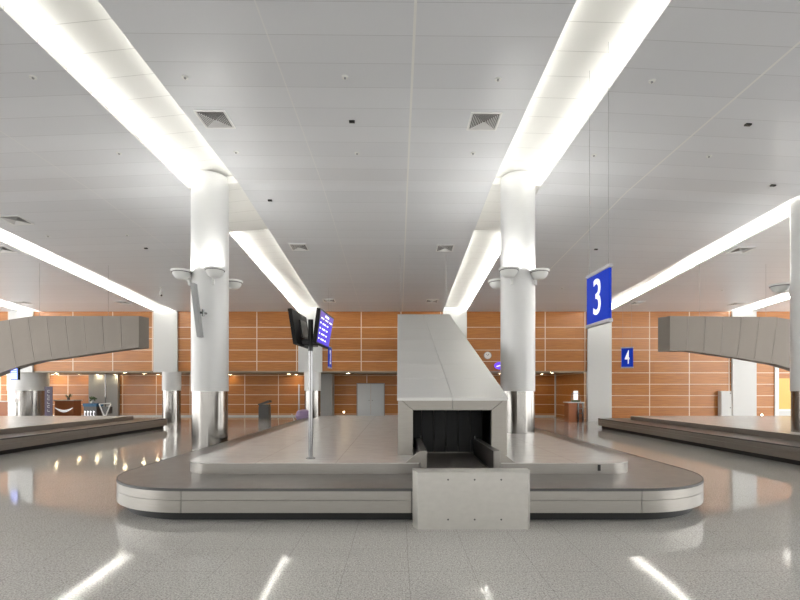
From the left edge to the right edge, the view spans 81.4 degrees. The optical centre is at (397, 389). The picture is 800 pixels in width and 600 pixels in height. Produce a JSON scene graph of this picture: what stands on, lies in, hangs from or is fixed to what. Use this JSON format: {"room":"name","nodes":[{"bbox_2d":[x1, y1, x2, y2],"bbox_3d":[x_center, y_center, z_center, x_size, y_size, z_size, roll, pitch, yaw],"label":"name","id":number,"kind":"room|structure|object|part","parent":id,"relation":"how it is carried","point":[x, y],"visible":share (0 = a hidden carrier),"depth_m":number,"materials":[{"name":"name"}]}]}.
{"room":"airport terminal","nodes":[
{"label":"airport terminal","id":0,"kind":"room"},
{"bbox_2d":[89,374,119,415],"bbox_3d":[-18.513,0.350,29.300,1.835,2.660,0.200,0,0,0],"label":"wall","id":1,"kind":"structure","parent":0,"point":[96,382],"depth_m":29.20,"materials":[{"name":"grey paint"}]},
{"bbox_2d":[0,375,553,414],"bbox_3d":[-8.440,0.280,29.500,37.120,2.800,0.200,0,0,0],"label":"wall","id":2,"kind":"structure","parent":0,"point":[139,394],"depth_m":29.40,"materials":[{"name":"orange wood"}]},
{"bbox_2d":[53,415,554,416],"bbox_3d":[-8.515,1.635,29.385,36.970,0.090,0.030,0,0,0],"label":"baseboard","id":3,"kind":"structure","parent":2,"relation":"attached to","point":[53,415],"depth_m":29.37,"materials":[{"name":"grey metal"}]},
{"bbox_2d":[357,383,384,415],"bbox_3d":[-1.723,0.625,29.345,1.776,2.109,0.090,0,0,0],"label":"door","id":4,"kind":"structure","parent":2,"relation":"in","point":[371,396],"depth_m":29.35,"materials":[{"name":"grey paint"}]},
{"bbox_2d":[554,374,555,416],"bbox_3d":[9.930,0.350,29.370,0.080,2.660,0.060,0,0,0],"label":"trim","id":5,"kind":"structure","parent":2,"relation":"attached to","point":[554,374],"depth_m":29.34,"materials":[{"name":"grey"}]},
{"bbox_2d":[50,373,565,374],"bbox_3d":[-8.440,-1.050,27.275,37.120,0.140,4.250,0,0,0],"label":"ceiling","id":6,"kind":"structure","parent":0,"point":[50,373],"depth_m":27.62,"materials":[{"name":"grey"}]},
{"bbox_2d":[321,374,333,415],"bbox_3d":[-4.390,0.350,28.850,0.732,2.660,1.100,0,0,0],"label":"wall","id":7,"kind":"structure","parent":0,"point":[327,380],"depth_m":28.30,"materials":[{"name":"grey paint"}]},
{"bbox_2d":[0,312,789,417],"bbox_3d":[0.000,-2.120,25.025,54.000,7.600,0.250,0,0,0],"label":"wall","id":8,"kind":"structure","parent":0,"point":[659,383],"depth_m":24.90,"materials":[{"name":"orange wood"}]},
{"bbox_2d":[8,310,33,371],"bbox_3d":[-20.126,-2.595,24.840,1.270,3.310,0.120,0,0,0],"label":"column","id":9,"kind":"structure","parent":8,"relation":"attached to","point":[19,313],"depth_m":24.78,"materials":[{"name":"grey paint"}]},
{"bbox_2d":[153,310,177,371],"bbox_3d":[-12.406,-2.595,24.840,1.270,3.310,0.120,0,0,0],"label":"column","id":10,"kind":"structure","parent":8,"relation":"attached to","point":[165,322],"depth_m":24.78,"materials":[{"name":"grey paint"}]},
{"bbox_2d":[22,371,586,372],"bbox_3d":[-8.450,-0.980,25.015,37.100,0.080,0.290,0,0,0],"label":"trim","id":11,"kind":"structure","parent":8,"relation":"attached to","point":[34,371],"depth_m":24.98,"materials":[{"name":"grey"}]},
{"bbox_2d":[298,310,321,371],"bbox_3d":[-4.686,-2.595,24.840,1.270,3.310,0.120,0,0,0],"label":"column","id":12,"kind":"structure","parent":8,"relation":"attached to","point":[309,314],"depth_m":24.78,"materials":[{"name":"grey paint"}]},
{"bbox_2d":[443,310,466,337],"bbox_3d":[3.034,-2.595,24.840,1.270,3.310,0.120,0,0,0],"label":"column","id":13,"kind":"structure","parent":8,"relation":"attached to","point":[459,317],"depth_m":24.78,"materials":[{"name":"grey paint"}]},
{"bbox_2d":[484,352,491,358],"bbox_3d":[4.793,-1.847,24.855,0.410,0.410,0.070,0,0,0],"label":"wall clock","id":14,"kind":"object","parent":8,"relation":"attached to","point":[487,355],"visible":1,"depth_m":24.84,"materials":[{"name":"white plastic"}]},
{"bbox_2d":[494,362,499,368],"bbox_3d":[5.408,-1.285,24.715,0.660,0.400,0.370,0,0,0],"label":"sign","id":15,"kind":"object","parent":8,"relation":"attached to","point":[496,365],"visible":0.49,"depth_m":24.54,"materials":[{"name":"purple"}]},
{"bbox_2d":[586,372,586,420],"bbox_3d":[10.130,0.350,24.890,0.080,2.660,0.060,0,0,0],"label":"trim","id":16,"kind":"structure","parent":8,"relation":"attached to","point":[586,372],"depth_m":24.89,"materials":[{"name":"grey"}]},
{"bbox_2d":[587,322,611,421],"bbox_3d":[10.754,-1.285,24.840,1.270,5.930,0.120,0,0,0],"label":"column","id":17,"kind":"structure","parent":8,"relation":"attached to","point":[599,338],"depth_m":24.78,"materials":[{"name":"grey paint"}]},
{"bbox_2d":[718,391,731,415],"bbox_3d":[17.390,0.842,24.740,0.562,1.576,0.280,0,0,0],"label":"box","id":18,"kind":"object","parent":8,"relation":"attached to","point":[724,397],"visible":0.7,"depth_m":24.61,"materials":[{"name":"grey metal"}]},
{"bbox_3d":[17.390,0.469,24.622,0.502,0.731,0.015,0,0,0],"label":"door","id":19,"kind":"part","parent":18,"relation":"part of","materials":[{"name":"grey"}]},
{"bbox_3d":[17.390,1.223,24.622,0.502,0.713,0.015,0,0,0],"label":"door","id":20,"kind":"part","parent":18,"relation":"part of","materials":[{"name":"grey metal"}]},
{"bbox_2d":[731,310,756,415],"bbox_3d":[18.474,-1.285,24.840,1.270,5.930,0.120,0,0,0],"label":"column","id":21,"kind":"structure","parent":8,"relation":"attached to","point":[743,373],"depth_m":24.78,"materials":[{"name":"grey paint"}]},
{"bbox_2d":[774,367,790,415],"bbox_3d":[21.350,0.080,24.870,2.400,3.200,0.060,0,0,0],"label":"window","id":22,"kind":"structure","parent":8,"relation":"in","point":[782,393],"depth_m":24.85,"materials":[{"name":"yellow glass"}]},
{"bbox_3d":[21.450,1.405,24.875,2.200,0.550,0.050,0,0,0],"label":"sill panel","id":23,"kind":"part","parent":22,"relation":"part of","materials":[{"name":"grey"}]},
{"bbox_3d":[21.450,0.200,24.870,2.200,1.640,0.040,0,0,0],"label":"pane","id":24,"kind":"part","parent":22,"relation":"part of","materials":[{"name":"yellow glass"}]},
{"bbox_2d":[0,0,799,311],"bbox_3d":[0.000,-5.060,5.450,54.000,1.720,38.900,0,0,0],"label":"ceiling","id":25,"kind":"structure","parent":0,"point":[372,223],"depth_m":9.96,"materials":[{"name":"white paint"}]},
{"bbox_2d":[0,246,17,252],"bbox_3d":[-13.540,-4.809,15.899,0.601,0.070,0.600,0,0,0],"label":"ceiling vent","id":26,"kind":"object","parent":25,"relation":"in","point":[3,249],"visible":1,"depth_m":15.99,"materials":[{"name":"grey"}]},
{"bbox_2d":[0,215,34,224],"bbox_3d":[-10.971,-4.870,13.354,0.602,0.075,0.600,0,0,0],"label":"ceiling vent","id":27,"kind":"object","parent":25,"relation":"in","point":[12,219],"visible":1,"depth_m":13.35,"materials":[{"name":"grey metal"}]},
{"bbox_2d":[11,301,30,303],"bbox_3d":[-18.561,-4.307,22.953,0.600,0.058,0.600,0,0,0],"label":"ceiling vent","id":28,"kind":"object","parent":25,"relation":"in","point":[18,302],"visible":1,"depth_m":22.89,"materials":[{"name":"grey metal"}]},
{"bbox_2d":[29,75,36,79],"bbox_3d":[-6.001,-5.131,7.646,0.109,0.033,0.109,0,0,9],"label":"sprinkler head","id":29,"kind":"object","parent":25,"relation":"attached to","point":[33,77],"visible":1,"depth_m":7.64},
{"bbox_2d":[0,263,148,376],"bbox_3d":[-14.578,-2.030,17.296,10.414,5.385,0.408,0,0,0],"label":"chute","id":30,"kind":"object","parent":25,"relation":"hanging from","point":[25,342],"visible":1,"depth_m":17.10,"materials":[{"name":"metal"}]},
{"bbox_2d":[11,368,19,379],"bbox_3d":[-14.222,-0.620,17.280,0.400,0.490,0.078,0,0,16],"label":"screen","id":31,"kind":"object","parent":30,"relation":"hanging from","point":[15,374],"visible":0.77,"depth_m":17.23,"materials":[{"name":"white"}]},
{"bbox_3d":[-13.372,-3.695,17.350,0.008,2.057,0.007,0,0,-45],"label":"hanger rod","id":32,"kind":"part","parent":30,"relation":"part of","materials":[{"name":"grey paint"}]},
{"bbox_2d":[1,239,150,308],"bbox_3d":[-12.455,-4.770,5.376,1.468,0.950,38.752,0,0,0],"label":"light","id":33,"kind":"object","parent":25,"relation":"attached to","point":[1,239],"visible":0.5,"depth_m":18.42,"materials":[{"name":"white"}]},
{"bbox_2d":[113,301,130,303],"bbox_3d":[-13.609,-4.318,23.011,0.600,0.063,0.600,0,0,0],"label":"ceiling vent","id":34,"kind":"object","parent":25,"relation":"in","point":[118,302],"visible":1,"depth_m":22.94,"materials":[{"name":"grey metal"}]},
{"bbox_2d":[193,110,235,128],"bbox_3d":[-3.589,-5.303,9.120,0.600,0.020,0.600,1,0,0],"label":"ceiling vent","id":35,"kind":"object","parent":25,"relation":"in","point":[211,119],"visible":1,"depth_m":9.11,"materials":[{"name":"white metal"}]},
{"bbox_2d":[289,244,308,250],"bbox_3d":[-3.433,-4.946,16.121,0.600,0.075,0.600,0,0,0],"label":"ceiling vent","id":36,"kind":"object","parent":25,"relation":"in","point":[294,247],"visible":1,"depth_m":16.13,"materials":[{"name":"grey metal"}]},
{"bbox_2d":[322,299,335,302],"bbox_3d":[-3.379,-4.372,22.773,0.600,0.072,0.600,0,0,0],"label":"ceiling vent","id":37,"kind":"object","parent":25,"relation":"in","point":[324,300],"visible":1,"depth_m":22.81,"materials":[{"name":"grey metal"}]},
{"bbox_2d":[328,346,331,368],"bbox_3d":[-3.100,-2.771,21.150,0.070,3.582,0.940,0,0,0],"label":"number sign","id":38,"kind":"object","parent":25,"relation":"hanging from","point":[329,348],"visible":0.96,"depth_m":21.12,"materials":[{"name":"blue"}]},
{"bbox_2d":[426,299,438,302],"bbox_3d":[1.670,-4.359,22.835,0.600,0.070,0.600,0,0,0],"label":"ceiling vent","id":39,"kind":"object","parent":25,"relation":"in","point":[427,300],"visible":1,"depth_m":22.73,"materials":[{"name":"grey metal"}]},
{"bbox_2d":[436,245,454,251],"bbox_3d":[1.630,-4.914,16.129,0.600,0.073,0.600,0,0,0],"label":"ceiling vent","id":40,"kind":"object","parent":25,"relation":"in","point":[440,248],"visible":1,"depth_m":16.14,"materials":[{"name":"grey metal"}]},
{"bbox_2d":[466,112,502,130],"bbox_3d":[1.684,-5.255,9.104,0.600,0.020,0.600,1,0,0],"label":"ceiling vent","id":41,"kind":"object","parent":25,"relation":"in","point":[478,121],"visible":1,"depth_m":9.09,"materials":[{"name":"grey metal"}]},
{"bbox_2d":[586,42,612,328],"bbox_3d":[3.295,-3.268,7.640,0.070,4.417,0.821,0,0,-2],"label":"number sign","id":42,"kind":"object","parent":25,"relation":"hanging from","point":[599,282],"visible":1,"depth_m":7.53,"materials":[{"name":"blue"}]},
{"bbox_3d":[3.295,-1.515,7.640,0.040,0.810,0.781,0,0,-2],"label":"panel","id":43,"kind":"part","parent":42,"relation":"part of","materials":[{"name":"blue"}]},
{"bbox_2d":[621,347,633,367],"bbox_3d":[10.500,-2.836,21.300,0.523,3.671,0.070,0,0,24],"label":"number sign","id":44,"kind":"object","parent":25,"relation":"hanging from","point":[626,352],"visible":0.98,"depth_m":21.28,"materials":[{"name":"blue"}]},
{"bbox_2d":[628,301,645,304],"bbox_3d":[11.878,-4.312,23.109,0.600,0.063,0.600,0,0,0],"label":"ceiling vent","id":45,"kind":"object","parent":25,"relation":"in","point":[634,302],"visible":1,"depth_m":23.12,"materials":[{"name":"grey metal"}]},
{"bbox_2d":[615,214,788,306],"bbox_3d":[10.705,-4.770,5.376,1.468,0.950,38.752,0,0,0],"label":"light","id":46,"kind":"object","parent":25,"relation":"attached to","point":[788,214],"visible":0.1,"depth_m":16.77,"materials":[{"name":"white"}]},
{"bbox_2d":[658,316,789,371],"bbox_3d":[14.858,-2.030,17.296,10.147,5.383,0.408,0,0,0],"label":"chute","id":47,"kind":"object","parent":25,"relation":"hanging from","point":[762,340],"visible":0.93,"depth_m":17.10,"materials":[{"name":"metal"}]},
{"bbox_2d":[727,303,745,305],"bbox_3d":[16.961,-4.291,23.264,0.600,0.059,0.600,0,0,0],"label":"ceiling vent","id":48,"kind":"object","parent":25,"relation":"in","point":[733,304],"visible":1,"depth_m":23.30,"materials":[{"name":"grey metal"}]},
{"bbox_2d":[726,247,755,253],"bbox_3d":[11.799,-4.804,15.995,0.601,0.068,0.600,0,0,0],"label":"ceiling vent","id":49,"kind":"object","parent":25,"relation":"in","point":[739,250],"visible":1,"depth_m":16.01,"materials":[{"name":"grey metal"}]},
{"bbox_2d":[754,297,789,308],"bbox_3d":[18.230,-4.730,5.376,1.518,0.870,38.752,0,0,0],"label":"light","id":50,"kind":"object","parent":25,"relation":"attached to","point":[788,297],"visible":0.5,"depth_m":23.55,"materials":[{"name":"white"}]},
{"bbox_2d":[0,417,799,599],"bbox_3d":[0.000,1.780,7.850,54.000,0.200,43.700,0,0,0],"label":"floor","id":51,"kind":"structure","parent":0,"point":[65,534],"depth_m":4.96,"materials":[{"name":"tile"}]},
{"bbox_2d":[0,401,7,415],"bbox_3d":[-22.509,1.150,26.575,1.409,1.060,0.750,0,0,0],"label":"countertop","id":52,"kind":"structure","parent":51,"relation":"on","point":[3,404],"depth_m":26.25,"materials":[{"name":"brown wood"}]},
{"bbox_2d":[7,372,49,415],"bbox_3d":[-20.528,0.360,25.850,1.860,2.640,1.860,0,0,0],"label":"column","id":53,"kind":"structure","parent":51,"relation":"on","point":[26,394],"depth_m":25.12,"materials":[{"name":"metal"}]},
{"bbox_2d":[44,387,52,415],"bbox_3d":[-18.264,0.749,24.310,0.458,1.863,0.180,0,0,0],"label":"banner","id":54,"kind":"object","parent":51,"relation":"on","point":[48,391],"visible":0.92,"depth_m":24.30,"materials":[{"name":"purple fabric"}]},
{"bbox_2d":[53,400,82,415],"bbox_3d":[-19.567,1.133,27.575,1.228,1.095,0.750,0,0,0],"label":"reception desk","id":55,"kind":"object","parent":51,"relation":"on","point":[62,407],"depth_m":27.25,"materials":[{"name":"brown wood"}]},
{"bbox_2d":[53,400,82,400],"bbox_3d":[-19.567,0.610,27.575,1.228,0.050,0.750,0,0,0],"label":"countertop","id":56,"kind":"structure","parent":55,"relation":"on","point":[53,400],"depth_m":27.20,"materials":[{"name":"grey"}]},
{"bbox_2d":[0,416,167,454],"bbox_3d":[-14.535,1.385,13.245,8.738,0.590,14.718,0,0,0],"label":"carousel","id":57,"kind":"object","parent":51,"relation":"on","point":[17,433],"visible":1,"depth_m":15.58,"materials":[{"name":"grey metal"}]},
{"bbox_3d":[-10.190,1.409,11.282,0.040,0.296,2.620,0,0,0],"label":"panel","id":58,"kind":"part","parent":57,"relation":"part of","materials":[{"name":"metal"}]},
{"bbox_3d":[-10.190,1.409,13.910,0.040,0.296,2.620,0,0,0],"label":"panel","id":59,"kind":"part","parent":57,"relation":"part of","materials":[{"name":"metal"}]},
{"bbox_3d":[-10.190,1.409,16.538,0.040,0.296,2.620,0,0,0],"label":"panel","id":60,"kind":"part","parent":57,"relation":"part of","materials":[{"name":"metal"}]},
{"bbox_3d":[-10.190,1.409,19.166,0.040,0.296,2.620,0,0,0],"label":"panel","id":61,"kind":"part","parent":57,"relation":"part of","materials":[{"name":"metal"}]},
{"bbox_2d":[83,403,102,415],"bbox_3d":[-16.029,1.190,24.450,0.720,0.980,0.560,0,0,0],"label":"display stand","id":62,"kind":"object","parent":51,"relation":"on","point":[90,409],"visible":0.7,"depth_m":24.20,"materials":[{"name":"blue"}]},
{"bbox_2d":[89,396,96,402],"bbox_3d":[-16.021,0.516,24.401,0.369,0.368,0.389,0,0,0],"label":"flower pot","id":63,"kind":"object","parent":62,"relation":"on","point":[91,397],"visible":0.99,"depth_m":24.34,"materials":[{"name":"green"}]},
{"bbox_2d":[99,403,111,415],"bbox_3d":[-15.249,1.168,24.445,0.655,1.025,0.549,0,0,0],"label":"luggage cart","id":64,"kind":"object","parent":51,"relation":"on","point":[104,410],"visible":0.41,"depth_m":24.22,"materials":[{"name":"white paint"}]},
{"bbox_2d":[101,407,111,413],"bbox_3d":[-15.249,1.055,24.360,0.400,0.350,0.280,0,0,0],"label":"basket","id":65,"kind":"object","parent":64,"relation":"on","point":[104,410],"depth_m":24.22,"materials":[{"name":"grey"}]},
{"bbox_2d":[105,374,105,414],"bbox_3d":[-16.355,0.380,26.000,0.300,2.600,0.300,0,0,0],"label":"slim post","id":66,"kind":"object","parent":51,"relation":"on","point":[105,374],"visible":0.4,"depth_m":25.97,"materials":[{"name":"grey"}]},
{"bbox_2d":[162,372,180,422],"bbox_3d":[-11.875,0.370,24.400,0.920,2.620,0.920,0,0,0],"label":"column","id":67,"kind":"structure","parent":51,"relation":"on","point":[171,381],"depth_m":24.03,"materials":[{"name":"metal"}]},
{"bbox_2d":[191,170,228,450],"bbox_3d":[-4.850,-1.886,12.000,0.910,7.131,0.910,0,0,0],"label":"column","id":68,"kind":"structure","parent":51,"relation":"on","point":[209,189],"depth_m":11.62,"materials":[{"name":"paint"}]},
{"bbox_2d":[171,268,191,285],"bbox_3d":[-5.400,-2.808,11.600,0.495,0.357,0.495,0,0,0],"label":"uplight","id":69,"kind":"object","parent":68,"relation":"attached to","point":[178,273],"visible":1,"depth_m":11.47,"materials":[{"name":"white paint"}]},
{"bbox_2d":[172,271,190,279],"bbox_3d":[-5.400,-2.845,11.600,0.441,0.190,0.441,0,0,0],"label":"light fixture","id":70,"kind":"object","parent":69,"relation":"on","point":[180,275],"depth_m":11.48,"materials":[{"name":"white paint"}]},
{"bbox_2d":[190,283,206,337],"bbox_3d":[-4.855,-1.930,11.362,0.290,1.300,0.364,0,0,0],"label":"wall display","id":71,"kind":"object","parent":68,"relation":"attached to","point":[194,288],"visible":1,"depth_m":11.18,"materials":[{"name":"grey paint"}]},
{"bbox_2d":[204,266,225,284],"bbox_3d":[-4.490,-2.808,11.400,0.495,0.357,0.495,0,0,0],"label":"uplight","id":72,"kind":"object","parent":68,"relation":"attached to","point":[214,272],"visible":1,"depth_m":11.26,"materials":[{"name":"white paint"}]},
{"bbox_2d":[205,269,223,277],"bbox_3d":[-4.490,-2.845,11.400,0.441,0.190,0.441,0,0,0],"label":"light fixture","id":73,"kind":"object","parent":72,"relation":"on","point":[213,273],"depth_m":11.27,"materials":[{"name":"white paint"}]},
{"bbox_2d":[229,279,242,289],"bbox_3d":[-4.499,-2.808,12.716,0.494,0.357,0.501,0,0,-18],"label":"uplight","id":74,"kind":"object","parent":68,"relation":"attached to","point":[234,284],"visible":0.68,"depth_m":12.58,"materials":[{"name":"white paint"}]},
{"bbox_2d":[258,400,271,418],"bbox_3d":[-7.790,1.140,27.250,0.680,1.080,0.540,0,0,0],"label":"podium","id":75,"kind":"object","parent":51,"relation":"on","point":[264,409],"visible":1,"depth_m":27.00,"materials":[{"name":"grey metal"}]},
{"bbox_3d":[-7.790,0.780,27.250,0.680,0.360,0.540,0,0,0],"label":"lid","id":76,"kind":"part","parent":75,"relation":"part of","materials":[{"name":"grey"}]},
{"bbox_2d":[296,384,299,419],"bbox_3d":[-5.642,0.680,26.500,0.300,2.000,0.300,0,0,0],"label":"barrier post","id":77,"kind":"object","parent":51,"relation":"on","point":[298,384],"visible":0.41,"depth_m":26.46,"materials":[{"name":"silver metal"}]},
{"bbox_2d":[291,409,307,420],"bbox_3d":[-4.394,1.279,21.200,0.949,0.798,0.741,0,0,0],"label":"bundle","id":78,"kind":"object","parent":51,"relation":"on","point":[303,413],"visible":0.32,"depth_m":20.91,"materials":[{"name":"purple fabric"}]},
{"bbox_2d":[304,372,320,417],"bbox_3d":[-4.479,0.370,24.400,0.860,2.620,0.860,0,0,0],"label":"column","id":79,"kind":"structure","parent":51,"relation":"on","point":[316,375],"depth_m":24.07,"materials":[{"name":"metal"}]},
{"bbox_2d":[116,416,703,519],"bbox_3d":[0.170,1.385,13.245,8.748,0.590,14.718,0,0,0],"label":"carousel","id":80,"kind":"object","parent":51,"relation":"on","point":[357,471],"visible":0.78,"depth_m":6.44,"materials":[{"name":"silver metal"}]},
{"bbox_3d":[-3.616,1.409,6.474,0.450,0.296,2.045,0,0,-45],"label":"panel","id":81,"kind":"part","parent":80,"relation":"part of","materials":[{"name":"metal"}]},
{"bbox_3d":[-1.290,1.409,5.910,2.912,0.296,0.040,0,0,0],"label":"panel","id":82,"kind":"part","parent":80,"relation":"part of","materials":[{"name":"metal"}]},
{"bbox_2d":[301,319,317,458],"bbox_3d":[-1.430,-0.015,7.562,0.240,2.210,0.475,0,0,0],"label":"pole","id":83,"kind":"object","parent":80,"relation":"on","point":[308,343],"visible":0.94,"depth_m":7.37,"materials":[{"name":"silver metal"}]},
{"bbox_2d":[288,308,307,348],"bbox_3d":[-1.573,-0.968,7.498,0.143,0.540,1.003,0,0,2],"label":"screen","id":84,"kind":"object","parent":83,"relation":"attached to","point":[297,320],"visible":0.95,"depth_m":7.23,"materials":[{"name":"black plastic"}]},
{"bbox_2d":[304,322,307,338],"bbox_3d":[-1.574,-0.994,7.759,0.109,0.460,0.621,0,0,1],"label":"bracket","id":85,"kind":"object","parent":83,"relation":"attached to","point":[304,322],"visible":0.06,"depth_m":7.80,"materials":[{"name":"black metal"}]},
{"bbox_2d":[312,308,333,348],"bbox_3d":[-1.210,-0.978,7.528,0.156,0.544,0.958,0,0,4],"label":"screen","id":86,"kind":"object","parent":83,"relation":"attached to","point":[323,325],"visible":1,"depth_m":7.33,"materials":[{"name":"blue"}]},
{"bbox_2d":[397,314,507,454],"bbox_3d":[0.915,-1.852,16.312,1.860,6.063,17.076,0,0,0],"label":"chute","id":87,"kind":"object","parent":80,"relation":"on","point":[447,396],"visible":0.93,"depth_m":8.87,"materials":[{"name":"metal"}]},
{"bbox_3d":[0.449,-2.264,15.350,0.927,0.909,2.692,0,0,0],"label":"panel","id":88,"kind":"part","parent":87,"relation":"part of","materials":[{"name":"metal"}]},
{"bbox_3d":[0.449,-1.578,13.200,0.927,0.558,1.592,0,0,0],"label":"panel","id":89,"kind":"part","parent":87,"relation":"part of","materials":[{"name":"metal"}]},
{"bbox_3d":[0.449,-1.115,11.750,0.927,0.462,1.292,0,0,0],"label":"panel","id":90,"kind":"part","parent":87,"relation":"part of","materials":[{"name":"metal"}]},
{"bbox_3d":[0.449,-0.717,10.500,0.927,0.430,1.192,0,0,0],"label":"panel","id":91,"kind":"part","parent":87,"relation":"part of","materials":[{"name":"metal"}]},
{"bbox_3d":[0.449,-0.358,9.375,0.927,0.382,1.042,0,0,0],"label":"panel","id":92,"kind":"part","parent":87,"relation":"part of","materials":[{"name":"metal"}]},
{"bbox_3d":[0.449,-0.018,8.310,0.927,0.392,1.072,0,0,0],"label":"panel","id":93,"kind":"part","parent":87,"relation":"part of","materials":[{"name":"metal"}]},
{"bbox_3d":[1.381,-2.264,15.350,0.927,0.909,2.692,0,0,0],"label":"panel","id":94,"kind":"part","parent":87,"relation":"part of","materials":[{"name":"metal"}]},
{"bbox_3d":[1.381,-1.578,13.200,0.927,0.558,1.592,0,0,0],"label":"panel","id":95,"kind":"part","parent":87,"relation":"part of","materials":[{"name":"metal"}]},
{"bbox_3d":[1.381,-1.115,11.750,0.927,0.462,1.292,0,0,0],"label":"panel","id":96,"kind":"part","parent":87,"relation":"part of","materials":[{"name":"metal"}]},
{"bbox_3d":[1.381,-0.717,10.500,0.927,0.430,1.192,0,0,0],"label":"panel","id":97,"kind":"part","parent":87,"relation":"part of","materials":[{"name":"metal"}]},
{"bbox_3d":[1.381,-0.358,9.375,0.927,0.382,1.042,0,0,0],"label":"panel","id":98,"kind":"part","parent":87,"relation":"part of","materials":[{"name":"metal"}]},
{"bbox_3d":[1.381,-0.018,8.310,0.927,0.392,1.072,0,0,0],"label":"panel","id":99,"kind":"part","parent":87,"relation":"part of","materials":[{"name":"metal"}]},
{"bbox_2d":[405,436,514,467],"bbox_3d":[0.930,1.050,7.450,1.640,0.400,2.980,0,0,0],"label":"conveyor","id":100,"kind":"object","parent":80,"relation":"on","point":[486,455],"visible":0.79,"depth_m":7.56,"materials":[{"name":"rubber"}]},
{"bbox_2d":[500,171,534,433],"bbox_3d":[3.090,-2.184,12.000,0.870,6.548,0.870,0,0,0],"label":"column","id":101,"kind":"structure","parent":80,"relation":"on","point":[517,188],"depth_m":11.63,"materials":[{"name":"paint"}]},
{"bbox_2d":[488,278,499,289],"bbox_3d":[2.710,-2.808,12.680,0.493,0.357,0.493,0,0,17],"label":"uplight","id":102,"kind":"object","parent":101,"relation":"attached to","point":[494,283],"visible":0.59,"depth_m":12.54,"materials":[{"name":"white paint"}]},
{"bbox_2d":[489,281,499,289],"bbox_3d":[2.710,-2.845,12.680,0.441,0.190,0.441,0,0,0],"label":"bowl","id":103,"kind":"object","parent":102,"relation":"on","point":[494,284],"depth_m":12.55,"materials":[{"name":"white paint"}]},
{"bbox_2d":[499,266,518,284],"bbox_3d":[2.720,-2.808,11.400,0.495,0.357,0.495,0,0,0],"label":"uplight","id":104,"kind":"object","parent":101,"relation":"attached to","point":[510,272],"visible":1,"depth_m":11.26,"materials":[{"name":"white paint"}]},
{"bbox_2d":[500,269,517,277],"bbox_3d":[2.720,-2.845,11.400,0.441,0.190,0.441,0,0,0],"label":"bowl","id":105,"kind":"object","parent":104,"relation":"on","point":[506,273],"depth_m":11.27,"materials":[{"name":"white paint"}]},
{"bbox_2d":[530,268,549,285],"bbox_3d":[3.530,-2.808,11.600,0.495,0.357,0.495,0,0,0],"label":"uplight","id":106,"kind":"object","parent":101,"relation":"attached to","point":[537,273],"visible":1,"depth_m":11.46,"materials":[{"name":"white paint"}]},
{"bbox_2d":[531,271,548,279],"bbox_3d":[3.530,-2.845,11.600,0.441,0.190,0.441,0,0,0],"label":"bowl","id":107,"kind":"object","parent":106,"relation":"on","point":[536,275],"depth_m":11.47,"materials":[{"name":"white paint"}]},
{"bbox_3d":[1.630,1.409,5.910,2.912,0.296,0.040,0,0,0],"label":"panel","id":108,"kind":"part","parent":80,"relation":"part of","materials":[{"name":"metal"}]},
{"bbox_3d":[3.956,1.409,6.474,0.450,0.296,2.045,0,0,45],"label":"panel","id":109,"kind":"part","parent":80,"relation":"part of","materials":[{"name":"metal"}]},
{"bbox_2d":[413,468,529,529],"bbox_3d":[0.903,1.332,5.728,1.440,0.696,0.264,0,0,0],"label":"panel","id":110,"kind":"object","parent":51,"relation":"on","point":[443,498],"visible":1,"depth_m":5.60,"materials":[{"name":"metal"}]},
{"bbox_2d":[563,402,584,421],"bbox_3d":[9.290,1.152,24.565,0.885,1.056,0.770,0,0,0],"label":"counter","id":111,"kind":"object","parent":51,"relation":"on","point":[573,411],"depth_m":24.25,"materials":[{"name":"brown wood"}]},
{"bbox_2d":[571,391,580,401],"bbox_3d":[9.366,0.335,24.515,0.504,0.581,0.090,0,0,0],"label":"stand","id":112,"kind":"object","parent":111,"relation":"on","point":[575,393],"visible":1,"depth_m":24.50,"materials":[{"name":"white"}]},
{"bbox_2d":[598,416,799,464],"bbox_3d":[13.160,1.385,13.245,8.688,0.590,14.718,0,0,0],"label":"carousel","id":113,"kind":"object","parent":51,"relation":"on","point":[765,437],"visible":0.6,"depth_m":14.12,"materials":[{"name":"grey metal"}]},
{"bbox_3d":[8.840,1.409,19.166,0.040,0.296,2.620,0,0,0],"label":"panel","id":114,"kind":"part","parent":113,"relation":"part of","materials":[{"name":"metal"}]},
{"bbox_3d":[8.840,1.409,16.538,0.040,0.296,2.620,0,0,0],"label":"panel","id":115,"kind":"part","parent":113,"relation":"part of","materials":[{"name":"metal"}]},
{"bbox_3d":[8.840,1.409,13.910,0.040,0.296,2.620,0,0,0],"label":"panel","id":116,"kind":"part","parent":113,"relation":"part of","materials":[{"name":"metal"}]},
{"bbox_3d":[8.840,1.409,11.282,0.040,0.296,2.620,0,0,0],"label":"panel","id":117,"kind":"part","parent":113,"relation":"part of","materials":[{"name":"metal"}]},
{"bbox_2d":[790,195,799,432],"bbox_3d":[10.720,-1.772,12.000,0.930,6.903,0.930,0,0,0],"label":"column","id":118,"kind":"structure","parent":51,"relation":"on","point":[795,202],"depth_m":12.02,"materials":[{"name":"paint"}]},
{"bbox_2d":[768,282,789,295],"bbox_3d":[10.400,-2.699,12.659,0.495,0.357,0.497,0,0,0],"label":"uplight","id":119,"kind":"object","parent":118,"relation":"attached to","point":[777,287],"visible":0.9,"depth_m":12.52,"materials":[{"name":"white paint"}]},
{"bbox_2d":[770,285,789,292],"bbox_3d":[10.400,-2.735,12.660,0.441,0.190,0.441,0,0,0],"label":"bowl","id":120,"kind":"object","parent":119,"relation":"on","point":[774,288],"depth_m":12.54,"materials":[{"name":"white paint"}]},
{"bbox_2d":[556,369,586,420],"bbox_3d":[10.045,0.280,27.150,0.150,2.800,4.500,0,0,0],"label":"wall","id":121,"kind":"structure","parent":0,"point":[567,383],"depth_m":27.19,"materials":[{"name":"orange wood"}]}
]}

